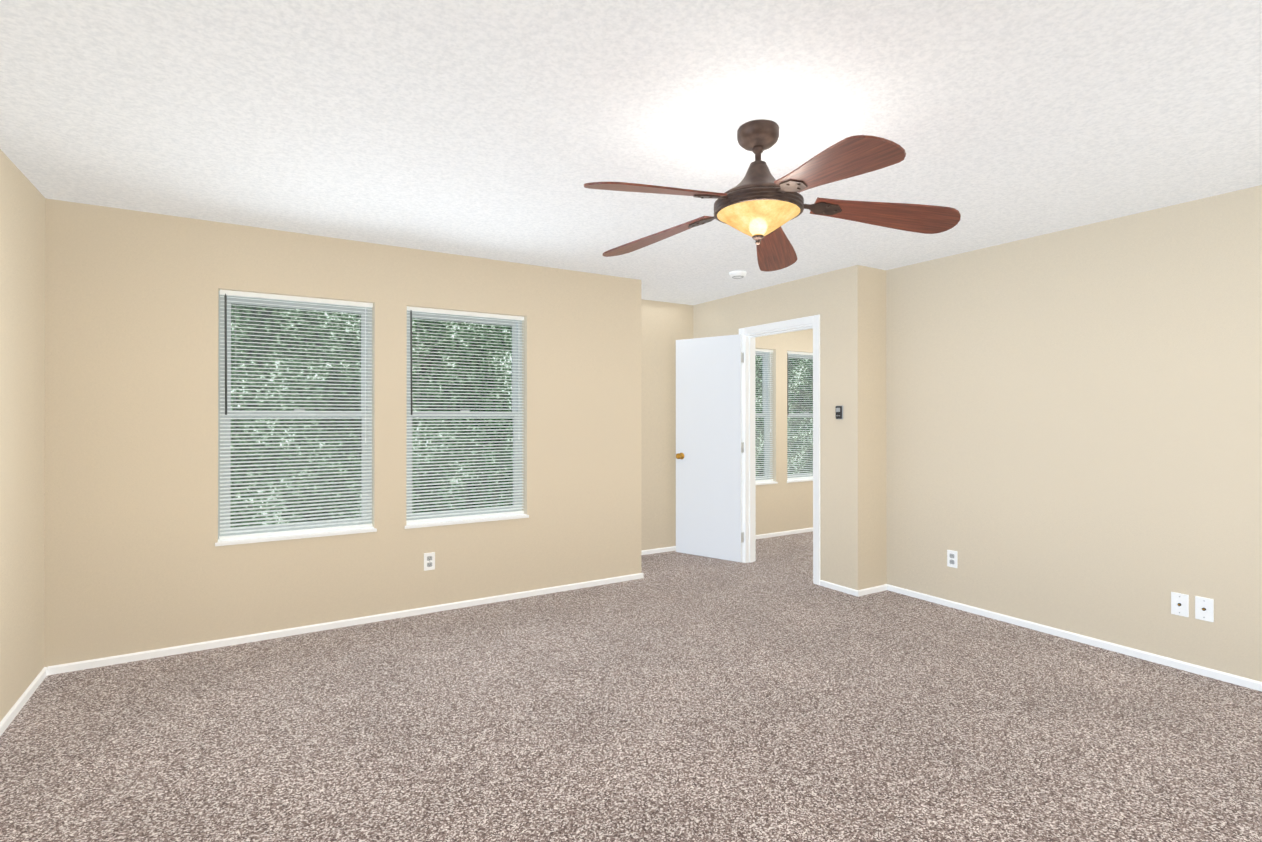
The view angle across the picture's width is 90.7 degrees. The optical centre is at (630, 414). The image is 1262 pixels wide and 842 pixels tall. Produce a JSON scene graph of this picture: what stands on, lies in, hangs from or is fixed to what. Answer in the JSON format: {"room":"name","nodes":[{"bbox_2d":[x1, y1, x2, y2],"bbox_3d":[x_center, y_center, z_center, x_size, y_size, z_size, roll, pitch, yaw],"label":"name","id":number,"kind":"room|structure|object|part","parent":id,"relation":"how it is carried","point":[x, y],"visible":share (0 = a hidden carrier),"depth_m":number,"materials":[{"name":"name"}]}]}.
{"room":"empty bedroom","nodes":[
{"label":"empty bedroom","id":0,"kind":"room"},
{"bbox_2d":[0,149,45,721],"bbox_3d":[-1.707,0.108,0.989,0.120,2.440,5.439,0,0,-32],"label":"wall","id":1,"kind":"structure","parent":0,"point":[22,367],"depth_m":2.85,"materials":[{"name":"beige paint"}]},
{"bbox_2d":[0,666,51,735],"bbox_3d":[-1.638,1.307,1.000,0.013,0.042,5.149,0,0,-32],"label":"baseboard","id":2,"kind":"structure","parent":1,"relation":"attached to","point":[5,722],"depth_m":2.86,"materials":[{"name":"white paint"}]},
{"bbox_2d":[44,199,640,666],"bbox_3d":[-1.502,0.118,4.216,3.630,2.440,0.170,0,0,-32],"label":"wall","id":3,"kind":"structure","parent":0,"point":[138,559],"depth_m":3.67,"materials":[{"name":"beige paint"}]},
{"bbox_2d":[215,290,376,545],"bbox_3d":[-2.052,0.017,3.861,0.868,1.480,0.176,0,0,-32],"label":"window","id":4,"kind":"structure","parent":3,"relation":"in","point":[233,535],"depth_m":3.82,"materials":[{"name":"grey plastic"}]},
{"bbox_2d":[52,573,643,674],"bbox_3d":[-1.436,1.317,4.147,3.613,0.042,0.013,0,0,-32],"label":"baseboard","id":5,"kind":"structure","parent":3,"relation":"attached to","point":[206,645],"depth_m":3.82,"materials":[{"name":"white paint"}]},
{"bbox_2d":[424,552,434,570],"bbox_3d":[-1.358,0.993,4.198,0.072,0.117,0.008,0,0,-32],"label":"electrical outlet","id":6,"kind":"object","parent":3,"relation":"attached to","point":[429,561],"visible":1,"depth_m":4.20,"materials":[{"name":"white plastic"}]},
{"bbox_2d":[405,306,528,528],"bbox_3d":[-1.163,0.019,4.411,0.874,1.480,0.176,0,0,-32],"label":"window","id":7,"kind":"structure","parent":3,"relation":"in","point":[459,516],"depth_m":4.39,"materials":[{"name":"grey plastic"}]},
{"bbox_2d":[0,531,1261,841],"bbox_3d":[1.447,1.385,3.359,7.983,0.100,6.150,0,0,-32],"label":"floor","id":8,"kind":"structure","parent":0,"point":[772,693],"depth_m":2.62,"materials":[{"name":"carpet"}]},
{"bbox_2d":[0,0,1261,304],"bbox_3d":[1.447,-1.155,3.367,7.983,0.100,6.150,0,0,-32],"label":"ceiling","id":9,"kind":"structure","parent":0,"point":[502,130],"depth_m":2.31,"materials":[{"name":"white paint"}]},
{"bbox_2d":[729,271,745,278],"bbox_3d":[0.830,-1.081,4.843,0.132,0.038,0.132,0,0,-32],"label":"smoke detector","id":10,"kind":"object","parent":9,"relation":"attached to","point":[737,274],"visible":1,"depth_m":4.80,"materials":[{"name":"white plastic"}]},
{"bbox_2d":[584,119,960,271],"bbox_3d":[0.451,-0.882,2.381,1.412,0.451,1.457,0,0,-32],"label":"ceiling fan","id":11,"kind":"object","parent":9,"relation":"hanging from","point":[851,156],"depth_m":2.34,"materials":[{"name":"brown wood"}]},
{"bbox_3d":[0.493,-0.743,2.417,0.342,0.173,0.342,0,0,-32],"label":"ceiling fan shade","id":12,"kind":"part","parent":11,"relation":"part of","materials":[{"name":"beige glass"}]},
{"bbox_2d":[641,299,812,550],"bbox_3d":[1.287,0.126,6.782,4.413,2.440,0.170,0,0,-32],"label":"wall","id":13,"kind":"structure","parent":0,"point":[665,326],"depth_m":6.13,"materials":[{"name":"beige paint"}]},
{"bbox_2d":[641,546,675,554],"bbox_3d":[0.172,1.323,5.980,1.078,0.042,0.013,0,0,-32],"label":"baseboard","id":14,"kind":"structure","parent":13,"relation":"attached to","point":[673,548],"depth_m":6.03,"materials":[{"name":"white paint"}]},
{"bbox_2d":[755,348,777,484],"bbox_3d":[1.206,0.026,6.716,0.864,1.480,0.176,0,0,-32],"label":"room window","id":15,"kind":"structure","parent":13,"relation":"in","point":[765,355],"depth_m":6.88,"materials":[{"name":"grey plastic"}]},
{"bbox_2d":[756,527,812,538],"bbox_3d":[1.971,1.326,7.095,2.915,0.042,0.013,0,0,-32],"label":"baseboard","id":16,"kind":"structure","parent":13,"relation":"attached to","point":[782,533],"depth_m":6.92,"materials":[{"name":"white paint"}]},
{"bbox_2d":[787,351,812,482],"bbox_3d":[2.068,0.028,7.251,0.864,1.480,0.176,0,0,-32],"label":"room window","id":17,"kind":"structure","parent":13,"relation":"in","point":[799,477],"depth_m":7.15,"materials":[{"name":"grey plastic"}]},
{"bbox_2d":[693,265,867,589],"bbox_3d":[1.200,0.122,5.463,0.120,2.440,1.980,0,0,-32],"label":"wall","id":18,"kind":"structure","parent":0,"point":[836,301],"depth_m":4.75,"materials":[{"name":"beige paint"}]},
{"bbox_2d":[676,334,743,561],"bbox_3d":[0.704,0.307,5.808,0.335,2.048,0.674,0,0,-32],"label":"door","id":19,"kind":"structure","parent":18,"relation":"in","point":[709,446],"depth_m":5.78,"materials":[{"name":"white paint"}]},
{"bbox_2d":[739,315,819,584],"bbox_3d":[1.291,0.281,5.316,0.152,2.121,0.937,0,0,-32],"label":"door frame","id":20,"kind":"structure","parent":18,"relation":"attached to","point":[750,334],"depth_m":5.62,"materials":[{"name":"white paint"}]},
{"bbox_2d":[820,580,851,594],"bbox_3d":[1.569,1.319,4.737,0.013,0.042,0.323,0,0,-32],"label":"baseboard","id":21,"kind":"structure","parent":18,"relation":"attached to","point":[840,588],"depth_m":4.74,"materials":[{"name":"white paint"}]},
{"bbox_2d":[836,406,842,418],"bbox_3d":[1.576,-0.012,4.720,0.024,0.104,0.060,0,0,-32],"label":"light switch","id":22,"kind":"object","parent":18,"relation":"attached to","point":[839,412],"visible":1,"depth_m":4.70,"materials":[{"name":"grey plastic"}]},
{"bbox_2d":[868,267,886,587],"bbox_3d":[2.980,0.122,5.472,2.915,2.440,0.120,0,0,-32],"label":"wall","id":23,"kind":"structure","parent":0,"point":[877,560],"depth_m":4.71,"materials":[{"name":"beige paint"}]},
{"bbox_2d":[852,584,887,596],"bbox_3d":[1.797,1.319,4.656,0.315,0.042,0.013,0,0,-32],"label":"baseboard","id":24,"kind":"structure","parent":23,"relation":"attached to","point":[884,587],"depth_m":4.64,"materials":[{"name":"white paint"}]},
{"bbox_2d":[886,185,1261,681],"bbox_3d":[3.058,0.115,3.097,0.120,2.440,4.000,0,0,-32],"label":"wall","id":25,"kind":"structure","parent":0,"point":[1073,430],"depth_m":3.60,"materials":[{"name":"beige paint"}]},
{"bbox_2d":[947,550,956,567],"bbox_3d":[2.226,1.004,4.316,0.008,0.117,0.072,0,0,-32],"label":"electrical outlet","id":26,"kind":"object","parent":25,"relation":"attached to","point":[951,558],"visible":1,"depth_m":4.32,"materials":[{"name":"white plastic"}]},
{"bbox_2d":[888,584,1261,691],"bbox_3d":[2.962,1.314,3.122,0.013,0.042,3.850,0,0,-32],"label":"baseboard","id":27,"kind":"structure","parent":25,"relation":"attached to","point":[1215,674],"depth_m":3.58,"materials":[{"name":"white paint"}]},
{"bbox_2d":[1171,592,1188,616],"bbox_3d":[2.873,0.998,3.263,0.016,0.117,0.072,0,0,-32],"label":"jack","id":28,"kind":"object","parent":25,"relation":"attached to","point":[1179,604],"visible":1,"depth_m":3.26,"materials":[{"name":"white plastic"}]},
{"bbox_2d":[1195,596,1213,621],"bbox_3d":[2.925,0.996,3.180,0.016,0.117,0.072,0,0,-32],"label":"jack","id":29,"kind":"object","parent":25,"relation":"attached to","point":[1204,609],"visible":1,"depth_m":3.18,"materials":[{"name":"white plastic"}]},
{"label":"outside","id":30,"kind":"structure","parent":0,"visible":0},
{"bbox_2d":[230,304,812,527],"bbox_3d":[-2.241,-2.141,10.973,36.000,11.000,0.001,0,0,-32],"label":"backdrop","id":31,"kind":"structure","parent":30,"point":[508,368],"depth_m":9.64,"materials":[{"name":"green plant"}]}
]}

